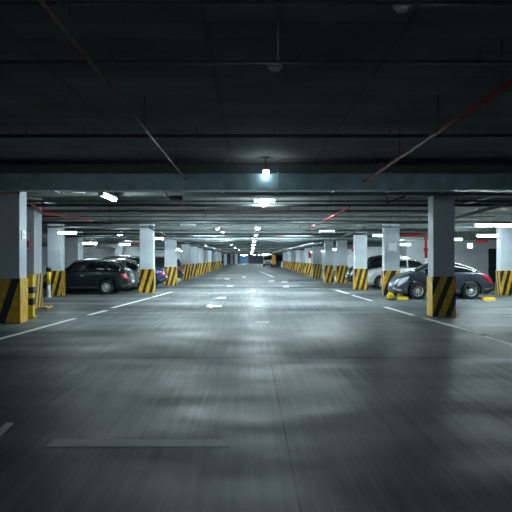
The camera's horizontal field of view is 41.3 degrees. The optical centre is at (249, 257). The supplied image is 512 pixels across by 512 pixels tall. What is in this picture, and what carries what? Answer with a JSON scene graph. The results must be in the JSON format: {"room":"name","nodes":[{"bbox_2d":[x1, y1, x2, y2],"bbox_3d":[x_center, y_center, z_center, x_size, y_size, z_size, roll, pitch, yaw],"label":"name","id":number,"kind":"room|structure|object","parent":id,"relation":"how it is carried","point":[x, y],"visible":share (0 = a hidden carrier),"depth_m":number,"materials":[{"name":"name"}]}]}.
{"room":"parking garage","nodes":[
{"label":"parking garage","id":0,"kind":"room"},
{"bbox_2d":[42,247,125,275],"bbox_3d":[-13.400,0.075,52.150,7.800,2.850,0.300,0,0,0],"label":"wall","id":1,"kind":"structure","parent":0,"point":[95,253],"depth_m":51.99,"materials":[{"name":"paint"}]},
{"bbox_2d":[126,247,181,261],"bbox_3d":[-9.650,0.100,115.150,0.300,2.800,125.700,0,0,0],"label":"wall","id":2,"kind":"structure","parent":0,"point":[130,251],"depth_m":57.93,"materials":[{"name":"paint"}]},
{"bbox_2d":[222,254,282,263],"bbox_3d":[0.250,0.100,178.150,20.100,2.800,0.300,0,0,0],"label":"wall","id":3,"kind":"structure","parent":0,"point":[252,258],"depth_m":178.01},
{"bbox_2d":[240,256,247,263],"bbox_3d":[-1.525,0.522,177.950,2.150,1.955,0.080,0,0,0],"label":"door","id":4,"kind":"structure","parent":3,"relation":"in","point":[243,259],"depth_m":177.92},
{"bbox_2d":[0,264,511,511],"bbox_3d":[0.000,1.648,81.750,34.600,0.304,193.100,0,0,0],"label":"floor","id":5,"kind":"structure","parent":0,"point":[240,387],"depth_m":7.06,"materials":[{"name":"concrete"}]},
{"bbox_2d":[0,192,27,323],"bbox_3d":[-5.580,-0.237,15.800,0.670,3.473,0.550,0,0,0],"label":"concrete column","id":6,"kind":"structure","parent":5,"relation":"on","point":[13,207],"depth_m":15.55,"materials":[{"name":"grey paint"}]},
{"bbox_2d":[21,230,25,238],"bbox_3d":[-5.256,-0.541,15.800,0.028,0.200,0.280,0,0,0],"label":"alarm box","id":7,"kind":"object","parent":6,"relation":"attached to","point":[23,232],"visible":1,"depth_m":15.75,"materials":[{"name":"white plastic"}]},
{"bbox_2d":[27,274,36,317],"bbox_3d":[-5.490,0.955,17.000,0.240,1.090,0.240,0,0,0],"label":"post","id":8,"kind":"object","parent":5,"relation":"on","point":[31,277],"visible":0.63,"depth_m":16.91,"materials":[{"name":"yellow plastic"}]},
{"bbox_2d":[27,197,42,308],"bbox_3d":[-6.625,-0.185,20.375,0.600,3.369,0.800,0,0,0],"label":"concrete column","id":9,"kind":"structure","parent":5,"relation":"on","point":[34,217],"depth_m":20.14,"materials":[{"name":"grey paint"}]},
{"bbox_2d":[27,231,30,249],"bbox_3d":[-6.512,-0.514,19.956,0.169,0.566,0.028,0,0,0],"label":"notice board","id":10,"kind":"object","parent":9,"relation":"attached to","point":[28,232],"visible":0.55,"depth_m":19.95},
{"bbox_2d":[46,267,51,297],"bbox_3d":[-7.638,0.915,25.800,0.220,1.170,0.217,0,0,0],"label":"barrier post","id":11,"kind":"object","parent":5,"relation":"on","point":[48,269],"visible":1,"depth_m":25.73,"materials":[{"name":"yellow plastic"}]},
{"bbox_2d":[47,224,64,295],"bbox_3d":[-7.700,0.061,27.000,0.590,2.878,0.550,0,0,0],"label":"concrete column","id":12,"kind":"structure","parent":5,"relation":"on","point":[55,242],"depth_m":26.75,"materials":[{"name":"grey paint"}]},
{"bbox_2d":[65,232,82,267],"bbox_3d":[-8.925,-0.026,34.525,0.700,3.053,1.100,0,0,0],"label":"concrete column","id":13,"kind":"structure","parent":5,"relation":"on","point":[73,245],"depth_m":34.00,"materials":[{"name":"grey paint"}]},
{"bbox_2d":[43,259,135,293],"bbox_3d":[-6.860,0.765,28.900,3.814,1.470,1.978,0,0,2],"label":"car","id":14,"kind":"object","parent":5,"relation":"on","point":[84,274],"visible":0.77,"depth_m":28.14,"materials":[{"name":"black metal"}]},
{"bbox_2d":[78,259,139,290],"bbox_3d":[-6.500,0.765,31.300,3.664,1.470,1.978,0,0,0],"label":"car","id":15,"kind":"object","parent":5,"relation":"on","point":[133,265],"visible":0.12,"depth_m":30.63,"materials":[{"name":"silver metal"}]},
{"bbox_2d":[115,242,123,255],"bbox_3d":[-9.081,0.111,47.250,0.530,2.777,0.530,0,0,0],"label":"concrete column","id":16,"kind":"structure","parent":5,"relation":"on","point":[119,250],"depth_m":47.00,"materials":[{"name":"grey paint"}]},
{"bbox_2d":[102,256,139,288],"bbox_3d":[-6.620,0.695,33.450,3.764,1.610,2.017,0,0,0],"label":"car","id":17,"kind":"object","parent":5,"relation":"on","point":[135,258],"visible":0.12,"depth_m":32.86,"materials":[{"name":"black paint"}]},
{"bbox_2d":[139,224,155,292],"bbox_3d":[-4.430,-0.087,29.350,0.630,3.174,0.550,0,0,0],"label":"concrete column","id":18,"kind":"structure","parent":5,"relation":"on","point":[147,271],"depth_m":29.10,"materials":[{"name":"grey paint"}]},
{"bbox_2d":[155,267,167,284],"bbox_3d":[-6.250,0.780,35.750,3.764,1.440,1.978,0,0,0],"label":"car","id":19,"kind":"object","parent":5,"relation":"on","point":[161,274],"visible":0.14,"depth_m":35.05,"materials":[{"name":"blue paint"}]},
{"bbox_2d":[155,256,183,277],"bbox_3d":[-6.250,0.695,45.200,3.664,1.610,2.017,0,0,0],"label":"car","id":20,"kind":"object","parent":5,"relation":"on","point":[159,260],"visible":0.16,"depth_m":44.52,"materials":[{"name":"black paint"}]},
{"bbox_2d":[164,235,176,285],"bbox_3d":[-4.340,0.001,37.250,0.670,2.999,0.550,0,0,0],"label":"concrete column","id":21,"kind":"structure","parent":5,"relation":"on","point":[170,267],"depth_m":37.00,"materials":[{"name":"grey paint"}]},
{"bbox_2d":[181,242,190,278],"bbox_3d":[-4.500,0.117,47.750,0.610,2.766,0.550,0,0,0],"label":"concrete column","id":22,"kind":"structure","parent":5,"relation":"on","point":[186,264],"depth_m":47.50,"materials":[{"name":"grey paint"}]},
{"bbox_2d":[190,247,197,276],"bbox_3d":[-4.500,0.150,54.250,0.610,2.700,0.550,0,0,0],"label":"concrete column","id":23,"kind":"structure","parent":5,"relation":"on","point":[193,250],"depth_m":54.00,"materials":[{"name":"grey paint"}]},
{"bbox_2d":[197,248,203,274],"bbox_3d":[-4.500,0.150,61.250,0.610,2.700,0.550,0,0,0],"label":"concrete column","id":24,"kind":"structure","parent":5,"relation":"on","point":[200,263],"depth_m":60.99,"materials":[{"name":"grey paint"}]},
{"bbox_2d":[203,250,207,272],"bbox_3d":[-4.500,0.150,67.250,0.610,2.700,0.550,0,0,0],"label":"concrete column","id":25,"kind":"structure","parent":5,"relation":"on","point":[204,251],"depth_m":67.01,"materials":[{"name":"grey paint"}]},
{"bbox_2d":[207,250,211,271],"bbox_3d":[-4.500,0.150,74.250,0.610,2.700,0.550,0,0,0],"label":"concrete column","id":26,"kind":"structure","parent":5,"relation":"on","point":[209,262],"depth_m":74.01,"materials":[{"name":"grey paint"}]},
{"bbox_2d":[211,251,214,269],"bbox_3d":[-4.500,0.150,82.250,0.610,2.700,0.550,0,0,0],"label":"concrete column","id":27,"kind":"structure","parent":5,"relation":"on","point":[212,252],"depth_m":82.00,"materials":[{"name":"grey paint"}]},
{"bbox_2d":[215,252,218,268],"bbox_3d":[-4.500,0.325,91.250,0.610,2.350,0.550,0,0,0],"label":"concrete column","id":28,"kind":"structure","parent":5,"relation":"on","point":[216,253],"depth_m":91.01,"materials":[{"name":"grey paint"}]},
{"bbox_2d":[219,252,221,267],"bbox_3d":[-4.500,0.325,101.250,0.610,2.350,0.550,0,0,0],"label":"concrete column","id":29,"kind":"structure","parent":5,"relation":"on","point":[220,253],"depth_m":101.01,"materials":[{"name":"grey paint"}]},
{"bbox_2d":[262,254,271,266],"bbox_3d":[2.960,0.425,113.770,1.820,2.150,3.660,0,0,0],"label":"van","id":30,"kind":"object","parent":5,"relation":"on","point":[267,258],"visible":0.82,"depth_m":112.16,"materials":[{"name":"white paint"}]},
{"bbox_2d":[274,255,282,266],"bbox_3d":[4.860,0.475,115.770,1.720,2.050,3.660,0,0,0],"label":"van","id":31,"kind":"object","parent":5,"relation":"on","point":[279,258],"visible":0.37,"depth_m":114.12,"materials":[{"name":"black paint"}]},
{"bbox_2d":[283,252,286,267],"bbox_3d":[5.175,0.325,101.250,0.600,2.350,0.550,0,0,0],"label":"concrete column","id":32,"kind":"structure","parent":5,"relation":"on","point":[284,253],"depth_m":101.01,"materials":[{"name":"grey paint"}]},
{"bbox_2d":[287,251,290,268],"bbox_3d":[5.175,0.150,90.250,0.600,2.700,0.550,0,0,0],"label":"concrete column","id":33,"kind":"structure","parent":5,"relation":"on","point":[288,252],"depth_m":89.99,"materials":[{"name":"grey paint"}]},
{"bbox_2d":[291,251,294,270],"bbox_3d":[5.125,0.150,80.250,0.600,2.700,0.550,0,0,0],"label":"concrete column","id":34,"kind":"structure","parent":5,"relation":"on","point":[292,252],"depth_m":80.00,"materials":[{"name":"grey paint"}]},
{"bbox_2d":[295,250,299,271],"bbox_3d":[5.100,0.325,72.250,0.550,2.350,0.550,0,0,0],"label":"concrete column","id":35,"kind":"structure","parent":5,"relation":"on","point":[297,252],"depth_m":71.99,"materials":[{"name":"grey paint"}]},
{"bbox_2d":[300,250,304,272],"bbox_3d":[5.150,0.325,66.250,0.550,2.350,0.550,0,0,0],"label":"concrete column","id":36,"kind":"structure","parent":5,"relation":"on","point":[302,252],"depth_m":66.00,"materials":[{"name":"grey paint"}]},
{"bbox_2d":[304,248,311,274],"bbox_3d":[5.130,0.325,60.250,0.610,2.350,0.550,0,0,0],"label":"concrete column","id":37,"kind":"structure","parent":5,"relation":"on","point":[307,265],"depth_m":59.99,"materials":[{"name":"grey paint"}]},
{"bbox_2d":[312,247,321,277],"bbox_3d":[5.050,0.325,51.250,0.710,2.350,0.550,0,0,0],"label":"concrete column","id":38,"kind":"structure","parent":5,"relation":"on","point":[316,251],"depth_m":51.00,"materials":[{"name":"grey paint"}]},
{"bbox_2d":[324,241,333,282],"bbox_3d":[4.800,0.048,41.550,0.550,2.904,0.550,0,0,0],"label":"concrete column","id":39,"kind":"structure","parent":5,"relation":"on","point":[328,247],"depth_m":41.30,"materials":[{"name":"grey paint"}]},
{"bbox_2d":[336,241,347,282],"bbox_3d":[5.470,0.210,40.600,0.650,2.580,0.550,0,0,0],"label":"concrete column","id":40,"kind":"structure","parent":5,"relation":"on","point":[341,246],"depth_m":40.34,"materials":[{"name":"grey paint"}]},
{"bbox_2d":[353,231,367,289],"bbox_3d":[5.230,0.117,32.250,0.630,2.765,0.550,0,0,0],"label":"concrete column","id":41,"kind":"structure","parent":5,"relation":"on","point":[360,271],"depth_m":32.00,"materials":[{"name":"grey paint"}]},
{"bbox_2d":[345,255,407,281],"bbox_3d":[7.150,0.671,37.300,3.764,1.658,2.036,0,0,0],"label":"car","id":42,"kind":"object","parent":5,"relation":"on","point":[373,261],"visible":0.19,"depth_m":36.65,"materials":[{"name":"black paint"}]},
{"bbox_2d":[386,293,393,299],"bbox_3d":[5.020,1.371,24.300,0.250,0.259,0.240,0,0,0],"label":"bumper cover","id":43,"kind":"object","parent":5,"relation":"on","point":[390,296],"visible":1,"depth_m":24.20,"materials":[{"name":"yellow plastic"}]},
{"bbox_2d":[381,224,399,295],"bbox_3d":[5.620,0.061,27.150,0.650,2.878,0.550,0,0,0],"label":"concrete column","id":44,"kind":"structure","parent":5,"relation":"on","point":[390,260],"depth_m":26.90,"materials":[{"name":"grey paint"}]},
{"bbox_2d":[389,243,396,250],"bbox_3d":[5.636,-0.425,26.883,0.316,0.336,0.024,0,0,0],"label":"notice board","id":45,"kind":"object","parent":44,"relation":"attached to","point":[392,246],"visible":1,"depth_m":26.88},
{"bbox_2d":[368,257,422,288],"bbox_3d":[7.500,0.737,33.750,3.764,1.526,1.978,0,0,0],"label":"car","id":46,"kind":"object","parent":5,"relation":"on","point":[406,264],"visible":0.32,"depth_m":33.05,"materials":[{"name":"white paint"}]},
{"bbox_2d":[397,296,408,299],"bbox_3d":[5.500,1.440,24.500,0.360,0.120,0.280,0,0,0],"label":"wheel stop","id":47,"kind":"object","parent":5,"relation":"on","point":[398,297],"visible":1,"depth_m":24.40,"materials":[{"name":"yellow plastic"}]},
{"bbox_2d":[400,233,427,294],"bbox_3d":[6.672,-0.105,27.900,1.298,3.210,0.195,0,0,0],"label":"riser pipe","id":48,"kind":"object","parent":5,"relation":"on","point":[401,234],"visible":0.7,"depth_m":27.84,"materials":[{"name":"metal"}]},
{"bbox_2d":[388,263,493,298],"bbox_3d":[7.060,0.800,25.350,3.644,1.400,1.959,0,0,0],"label":"car","id":49,"kind":"object","parent":5,"relation":"on","point":[477,282],"visible":0.81,"depth_m":24.60,"materials":[{"name":"paint"}]},
{"bbox_2d":[482,274,492,285],"bbox_3d":[8.623,0.802,24.633,0.461,0.441,0.063,0,0,-18],"label":"tail light","id":50,"kind":"object","parent":49,"relation":"on","point":[486,280],"depth_m":24.59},
{"bbox_2d":[427,196,455,316],"bbox_3d":[4.934,-0.045,17.550,0.597,3.090,0.550,0,0,0],"label":"concrete column","id":51,"kind":"structure","parent":5,"relation":"on","point":[441,278],"depth_m":17.30,"materials":[{"name":"grey paint"}]},
{"bbox_2d":[496,227,511,295],"bbox_3d":[10.300,0.061,27.350,0.650,2.878,0.550,0,0,0],"label":"concrete column","id":52,"kind":"structure","parent":5,"relation":"on","point":[504,241],"depth_m":27.10,"materials":[{"name":"grey paint"}]},
{"bbox_2d":[0,0,511,162],"bbox_3d":[0.000,-2.225,0.250,34.600,0.250,30.100,0,0,0],"label":"ceiling","id":53,"kind":"structure","parent":0,"point":[40,98],"depth_m":8.05,"materials":[{"name":"concrete"}]},
{"bbox_2d":[37,0,185,179],"bbox_3d":[-1.370,-1.885,8.835,0.040,0.450,11.270,0,0,0],"label":"ceiling pipe","id":54,"kind":"object","parent":53,"relation":"hanging from","point":[42,3],"visible":1,"depth_m":5.77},
{"bbox_2d":[0,161,511,192],"bbox_3d":[0.000,-1.770,14.700,18.000,0.680,0.540,0,0,0],"label":"ceiling beam","id":55,"kind":"structure","parent":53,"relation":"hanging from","point":[222,182],"depth_m":14.45,"materials":[{"name":"concrete"}]},
{"bbox_2d":[0,190,19,193],"bbox_3d":[-5.965,-1.417,14.600,2.071,0.076,0.044,0,0,0],"label":"ceiling pipe","id":56,"kind":"object","parent":55,"relation":"attached to","point":[19,190],"visible":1,"depth_m":14.59,"materials":[{"name":"metal"}]},
{"bbox_2d":[0,50,511,63],"bbox_3d":[0.000,-2.034,6.870,12.000,0.151,0.042,0,0,0],"label":"ceiling pipe","id":57,"kind":"object","parent":53,"relation":"hanging from","point":[112,61],"visible":1,"depth_m":6.86,"materials":[{"name":"black metal"}]},
{"bbox_2d":[0,127,511,137],"bbox_3d":[0.000,-2.011,10.870,16.000,0.197,0.075,0,0,0],"label":"ceiling pipe","id":58,"kind":"object","parent":53,"relation":"hanging from","point":[25,135],"visible":1,"depth_m":10.84,"materials":[{"name":"black metal"}]},
{"bbox_2d":[1,163,511,172],"bbox_3d":[0.000,-1.910,15.250,34.000,0.420,0.500,0,0,0],"label":"ceiling beam","id":59,"kind":"structure","parent":53,"relation":"attached to","point":[5,167],"depth_m":15.00,"materials":[{"name":"concrete"}]},
{"bbox_2d":[161,192,184,199],"bbox_3d":[-1.726,-1.511,15.191,0.568,0.439,0.119,0,0,0],"label":"bracket","id":60,"kind":"object","parent":59,"relation":"attached to","point":[171,197],"visible":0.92,"depth_m":15.15,"materials":[{"name":"black metal"}]},
{"bbox_2d":[386,193,405,203],"bbox_3d":[3.267,-1.471,15.200,0.442,0.517,0.036,0,0,0],"label":"support bracket","id":61,"kind":"object","parent":59,"relation":"attached to","point":[387,202],"visible":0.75,"depth_m":15.19,"materials":[{"name":"black metal"}]},
{"bbox_2d":[267,64,282,71],"bbox_3d":[0.274,-2.074,7.450,0.170,0.053,0.170,0,0,0],"label":"smoke detector","id":62,"kind":"object","parent":53,"relation":"attached to","point":[273,67],"visible":1,"depth_m":7.41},
{"bbox_2d":[277,0,279,59],"bbox_3d":[0.257,-2.088,6.150,0.024,0.023,2.302,0,0,2],"label":"ceiling pipe","id":63,"kind":"object","parent":53,"relation":"attached to","point":[278,6],"visible":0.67,"depth_m":6.17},
{"bbox_2d":[393,5,410,12],"bbox_3d":[1.263,-2.074,5.650,0.150,0.053,0.150,0,0,0],"label":"smoke detector","id":64,"kind":"object","parent":53,"relation":"attached to","point":[399,8],"visible":0.86,"depth_m":5.62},
{"bbox_2d":[364,41,511,181],"bbox_3d":[2.440,-1.856,8.835,0.075,0.507,11.270,0,0,0],"label":"ceiling pipe","id":65,"kind":"object","parent":53,"relation":"hanging from","point":[502,88],"visible":1,"depth_m":8.11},
{"bbox_2d":[42,207,511,213],"bbox_3d":[0.000,-1.775,96.800,34.600,1.150,163.000,0,0,0],"label":"ceiling","id":66,"kind":"structure","parent":0,"point":[458,210],"depth_m":24.92,"materials":[{"name":"concrete"}]},
{"bbox_2d":[27,197,56,203],"bbox_3d":[-5.946,-1.744,19.450,0.133,0.329,2.901,0,0,0],"label":"ceiling pipe","id":67,"kind":"object","parent":66,"relation":"hanging from","point":[33,198],"visible":0.47,"depth_m":19.18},
{"bbox_2d":[27,198,92,220],"bbox_3d":[-6.029,-1.640,19.914,0.616,0.674,8.216,0,0,3],"label":"ceiling pipe","id":68,"kind":"object","parent":66,"relation":"hanging from","point":[30,203],"visible":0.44,"depth_m":21.36,"materials":[{"name":"metal"}]},
{"bbox_2d":[57,212,77,233],"bbox_3d":[-6.871,-1.337,25.600,0.720,0.871,0.176,0,0,0],"label":"lamp","id":69,"kind":"object","parent":66,"relation":"hanging from","point":[61,231],"visible":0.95,"depth_m":25.55,"materials":[{"name":"white plastic"}]},
{"bbox_2d":[42,240,105,241],"bbox_3d":[0.000,-1.223,46.000,34.000,0.226,0.500,0,0,0],"label":"ceiling beam","id":70,"kind":"structure","parent":66,"relation":"attached to","point":[42,240],"depth_m":45.77,"materials":[{"name":"concrete"}]},
{"bbox_2d":[96,242,115,247],"bbox_3d":[-9.318,-1.002,44.100,1.165,0.709,0.600,0,0,0],"label":"air duct","id":71,"kind":"object","parent":66,"relation":"hanging from","point":[106,245],"visible":0.87,"depth_m":43.80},
{"bbox_2d":[98,192,116,201],"bbox_3d":[-3.425,-1.701,16.400,0.143,0.549,1.560,0,0,0],"label":"lamp","id":72,"kind":"object","parent":66,"relation":"hanging from","point":[107,195],"visible":0.81,"depth_m":16.24,"materials":[{"name":"white plastic"}]},
{"bbox_2d":[102,193,116,200],"bbox_3d":[-3.425,-1.464,16.400,0.130,0.070,1.500,0,0,0],"label":"diffuser","id":73,"kind":"object","parent":72,"relation":"attached to","point":[109,196],"depth_m":16.38,"materials":[{"name":"white"}]},
{"bbox_2d":[149,227,214,251],"bbox_3d":[-3.600,-1.153,47.150,0.075,1.082,45.701,0,0,0],"label":"ceiling pipe","id":74,"kind":"object","parent":66,"relation":"hanging from","point":[149,227],"visible":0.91,"depth_m":32.26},
{"bbox_2d":[42,242,381,246],"bbox_3d":[0.000,-1.036,51.200,34.000,0.371,0.500,0,0,0],"label":"ceiling beam","id":75,"kind":"structure","parent":66,"relation":"attached to","point":[44,244],"depth_m":50.95,"materials":[{"name":"concrete"}]},
{"bbox_2d":[198,242,230,252],"bbox_3d":[-2.900,-1.076,69.000,0.374,0.711,58.000,0,0,0],"label":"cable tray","id":76,"kind":"object","parent":66,"relation":"hanging from","point":[205,246],"visible":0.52,"depth_m":51.65,"materials":[{"name":"grey metal"}]},
{"bbox_2d":[42,210,427,211],"bbox_3d":[-1.750,-1.643,20.900,14.500,0.466,0.070,0,0,0],"label":"ceiling pipe","id":77,"kind":"object","parent":66,"relation":"hanging from","point":[42,210],"visible":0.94,"depth_m":20.88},
{"bbox_2d":[46,229,427,231],"bbox_3d":[0.000,-1.419,30.000,18.000,0.511,0.100,0,0,0],"label":"ceiling pipe","id":78,"kind":"object","parent":66,"relation":"hanging from","point":[119,230],"visible":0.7,"depth_m":29.96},
{"bbox_2d":[155,249,323,249],"bbox_3d":[0.000,-0.975,64.500,18.000,0.469,0.150,0,0,0],"label":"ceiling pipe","id":79,"kind":"object","parent":66,"relation":"hanging from","point":[155,249],"visible":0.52,"depth_m":64.44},
{"bbox_2d":[106,241,381,241],"bbox_3d":[0.000,-1.196,42.400,18.000,0.409,0.112,0,0,0],"label":"ceiling pipe","id":80,"kind":"object","parent":66,"relation":"hanging from","point":[106,241],"visible":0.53,"depth_m":42.36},
{"bbox_2d":[109,243,381,243],"bbox_3d":[0.000,-1.117,43.600,18.000,0.513,0.150,0,0,0],"label":"ceiling pipe","id":81,"kind":"object","parent":66,"relation":"hanging from","point":[109,243],"visible":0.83,"depth_m":43.54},
{"bbox_2d":[65,233,427,234],"bbox_3d":[0.000,-1.342,31.000,18.000,0.621,0.125,0,0,0],"label":"ceiling pipe","id":82,"kind":"object","parent":66,"relation":"hanging from","point":[78,233],"visible":0.68,"depth_m":30.96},
{"bbox_2d":[65,236,427,236],"bbox_3d":[0.000,-1.310,33.200,18.000,0.588,0.088,0,0,0],"label":"ceiling pipe","id":83,"kind":"object","parent":66,"relation":"hanging from","point":[65,236],"visible":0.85,"depth_m":33.17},
{"bbox_2d":[96,235,403,240],"bbox_3d":[0.000,-1.223,37.850,17.000,0.546,0.540,0,0,0],"label":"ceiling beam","id":84,"kind":"structure","parent":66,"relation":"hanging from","point":[323,235],"depth_m":37.60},
{"bbox_2d":[179,251,323,251],"bbox_3d":[0.000,-1.035,91.000,34.000,0.370,0.500,0,0,0],"label":"ceiling beam","id":85,"kind":"structure","parent":66,"relation":"attached to","point":[179,251],"depth_m":90.74,"materials":[{"name":"concrete"}]},
{"bbox_2d":[222,253,282,253],"bbox_3d":[0.000,-1.035,138.000,34.000,0.370,0.500,0,0,0],"label":"ceiling beam","id":86,"kind":"structure","parent":66,"relation":"attached to","point":[222,253],"depth_m":137.76,"materials":[{"name":"concrete"}]},
{"bbox_2d":[222,252,282,252],"bbox_3d":[0.000,-1.035,112.000,34.000,0.370,0.500,0,0,0],"label":"ceiling beam","id":87,"kind":"structure","parent":66,"relation":"attached to","point":[222,252],"depth_m":111.75,"materials":[{"name":"concrete"}]},
{"bbox_2d":[155,247,350,247],"bbox_3d":[0.000,-1.035,60.200,34.000,0.370,0.500,0,0,0],"label":"ceiling beam","id":88,"kind":"structure","parent":66,"relation":"attached to","point":[155,247],"depth_m":59.95,"materials":[{"name":"concrete"}]},
{"bbox_2d":[155,248,350,248],"bbox_3d":[0.000,-1.035,66.000,34.000,0.370,0.500,0,0,0],"label":"ceiling beam","id":89,"kind":"structure","parent":66,"relation":"attached to","point":[155,248],"depth_m":65.74,"materials":[{"name":"concrete"}]},
{"bbox_2d":[83,238,423,238],"bbox_3d":[0.000,-1.260,35.200,18.000,0.600,0.100,0,0,0],"label":"ceiling pipe","id":90,"kind":"object","parent":66,"relation":"hanging from","point":[83,238],"visible":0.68,"depth_m":35.16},
{"bbox_2d":[177,250,335,250],"bbox_3d":[0.000,-1.035,78.000,34.000,0.370,0.500,0,0,0],"label":"ceiling beam","id":91,"kind":"structure","parent":66,"relation":"attached to","point":[177,250],"depth_m":77.75,"materials":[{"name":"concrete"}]},
{"bbox_2d":[42,218,480,219],"bbox_3d":[0.000,-1.613,26.500,18.000,0.278,0.075,0,0,0],"label":"ceiling pipe","id":92,"kind":"object","parent":66,"relation":"hanging from","point":[42,218],"visible":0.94,"depth_m":26.47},
{"bbox_2d":[42,226,485,227],"bbox_3d":[0.000,-1.452,26.000,18.000,0.622,0.088,0,0,0],"label":"ceiling pipe","id":93,"kind":"object","parent":66,"relation":"hanging from","point":[42,226],"visible":0.81,"depth_m":25.97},
{"bbox_2d":[254,197,275,206],"bbox_3d":[0.411,-1.685,19.300,0.620,0.454,0.200,0,0,0],"label":"lamp","id":94,"kind":"object","parent":66,"relation":"hanging from","point":[263,204],"visible":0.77,"depth_m":19.23,"materials":[{"name":"white plastic"}]},
{"bbox_2d":[27,200,509,201],"bbox_3d":[0.000,-1.713,18.150,18.000,0.448,0.055,0,0,0],"label":"ceiling pipe","id":95,"kind":"object","parent":66,"relation":"hanging from","point":[27,200],"visible":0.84,"depth_m":18.13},
{"bbox_2d":[42,215,494,217],"bbox_3d":[0.000,-1.637,25.000,18.000,0.297,0.075,0,0,0],"label":"ceiling pipe","id":96,"kind":"object","parent":66,"relation":"hanging from","point":[139,216],"visible":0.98,"depth_m":24.97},
{"bbox_2d":[42,224,495,231],"bbox_3d":[0.000,-1.453,32.250,34.000,0.376,0.500,0,0,0],"label":"ceiling beam","id":97,"kind":"structure","parent":66,"relation":"attached to","point":[487,229],"depth_m":32.00,"materials":[{"name":"concrete"}]},
{"bbox_2d":[42,234,495,239],"bbox_3d":[0.000,-1.268,40.600,34.000,0.376,0.500,0,0,0],"label":"ceiling beam","id":98,"kind":"structure","parent":66,"relation":"attached to","point":[44,236],"depth_m":40.34,"materials":[{"name":"concrete"}]},
{"bbox_2d":[42,232,495,233],"bbox_3d":[0.000,-1.434,36.500,34.000,0.226,0.500,0,0,0],"label":"ceiling beam","id":99,"kind":"structure","parent":66,"relation":"attached to","point":[42,232],"depth_m":36.25,"materials":[{"name":"concrete"}]},
{"bbox_2d":[27,192,511,196],"bbox_3d":[0.000,-1.778,17.550,34.000,0.376,0.500,0,0,0],"label":"ceiling beam","id":100,"kind":"structure","parent":66,"relation":"attached to","point":[29,194],"depth_m":17.30,"materials":[{"name":"concrete"}]},
{"bbox_2d":[27,204,511,206],"bbox_3d":[0.000,-1.688,19.750,18.000,0.427,0.100,0,0,0],"label":"ceiling pipe","id":101,"kind":"object","parent":66,"relation":"hanging from","point":[28,205],"visible":0.92,"depth_m":19.72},
{"bbox_2d":[42,221,510,223],"bbox_3d":[0.000,-1.495,23.500,18.000,0.648,0.112,0,0,0],"label":"ceiling pipe","id":102,"kind":"object","parent":66,"relation":"hanging from","point":[43,222],"visible":0.93,"depth_m":23.47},
{"bbox_2d":[42,197,511,203],"bbox_3d":[0.000,-1.772,21.200,34.000,0.226,0.500,0,0,0],"label":"ceiling beam","id":103,"kind":"structure","parent":66,"relation":"attached to","point":[44,198],"depth_m":20.95,"materials":[{"name":"concrete"}]},
{"bbox_2d":[42,214,511,222],"bbox_3d":[0.000,-1.565,27.150,34.000,0.376,0.500,0,0,0],"label":"ceiling beam","id":104,"kind":"structure","parent":66,"relation":"attached to","point":[498,217],"depth_m":26.90,"materials":[{"name":"concrete"}]},
{"bbox_2d":[272,241,320,252],"bbox_3d":[3.350,-1.142,66.000,0.424,0.844,64.000,0,0,0],"label":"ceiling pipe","id":105,"kind":"object","parent":66,"relation":"hanging from","point":[312,243],"visible":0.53,"depth_m":42.75,"materials":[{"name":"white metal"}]},
{"bbox_2d":[319,230,334,232],"bbox_3d":[3.340,-1.387,29.500,0.660,0.598,0.154,0,0,0],"label":"lamp","id":106,"kind":"object","parent":66,"relation":"hanging from","point":[320,231],"visible":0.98,"depth_m":29.43,"materials":[{"name":"white plastic"}]},
{"bbox_2d":[290,224,364,251],"bbox_3d":[4.100,-1.153,47.150,0.075,1.082,45.701,0,0,0],"label":"ceiling pipe","id":107,"kind":"object","parent":66,"relation":"hanging from","point":[345,224],"visible":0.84,"depth_m":30.62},
{"bbox_2d":[305,207,350,229],"bbox_3d":[2.630,-1.598,24.925,0.075,0.610,13.950,0,0,0],"label":"ceiling pipe","id":108,"kind":"object","parent":66,"relation":"hanging from","point":[347,208],"visible":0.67,"depth_m":20.98,"materials":[{"name":"metal"}]},
{"bbox_2d":[455,197,511,219],"bbox_3d":[6.909,-1.576,21.102,0.182,0.619,6.406,0,0,1],"label":"ceiling pipe","id":109,"kind":"object","parent":66,"relation":"hanging from","point":[479,210],"visible":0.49,"depth_m":19.97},
{"bbox_2d":[475,234,498,236],"bbox_3d":[9.201,-1.284,26.400,0.860,0.940,0.176,0,0,0],"label":"lamp","id":110,"kind":"object","parent":66,"relation":"hanging from","point":[476,235],"visible":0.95,"depth_m":26.32,"materials":[{"name":"white plastic"}]},
{"bbox_2d":[477,235,497,236],"bbox_3d":[9.201,-0.852,26.400,0.800,0.070,0.160,0,0,0],"label":"diffuser","id":111,"kind":"object","parent":110,"relation":"attached to","point":[477,235],"depth_m":26.34,"materials":[{"name":"white"}]},
{"bbox_2d":[473,223,511,226],"bbox_3d":[8.682,-1.457,24.000,1.560,0.700,0.220,0,0,0],"label":"lamp","id":112,"kind":"object","parent":66,"relation":"hanging from","point":[474,225],"visible":0.71,"depth_m":23.91,"materials":[{"name":"white plastic"}]},
{"bbox_2d":[476,224,511,226],"bbox_3d":[8.682,-1.145,24.000,1.500,0.070,0.200,0,0,0],"label":"diffuser","id":113,"kind":"object","parent":112,"relation":"attached to","point":[477,225],"depth_m":23.92,"materials":[{"name":"white"}]},
{"bbox_2d":[311,240,404,270],"bbox_3d":[10.150,0.050,110.900,0.300,2.900,134.200,0,0,0],"label":"wall","id":114,"kind":"structure","parent":0,"point":[371,251],"depth_m":57.88,"materials":[{"name":"paint"}]},
{"bbox_2d":[405,240,495,274],"bbox_3d":[13.650,0.000,43.650,7.300,3.000,0.300,0,0,0],"label":"wall","id":115,"kind":"structure","parent":0,"point":[476,257],"depth_m":43.50,"materials":[{"name":"paint"}]},
{"bbox_2d":[488,249,495,280],"bbox_3d":[15.700,0.450,43.625,0.900,2.100,0.110,0,0,0],"label":"door","id":116,"kind":"structure","parent":115,"relation":"in","point":[491,252],"depth_m":43.62,"materials":[{"name":"black metal"}]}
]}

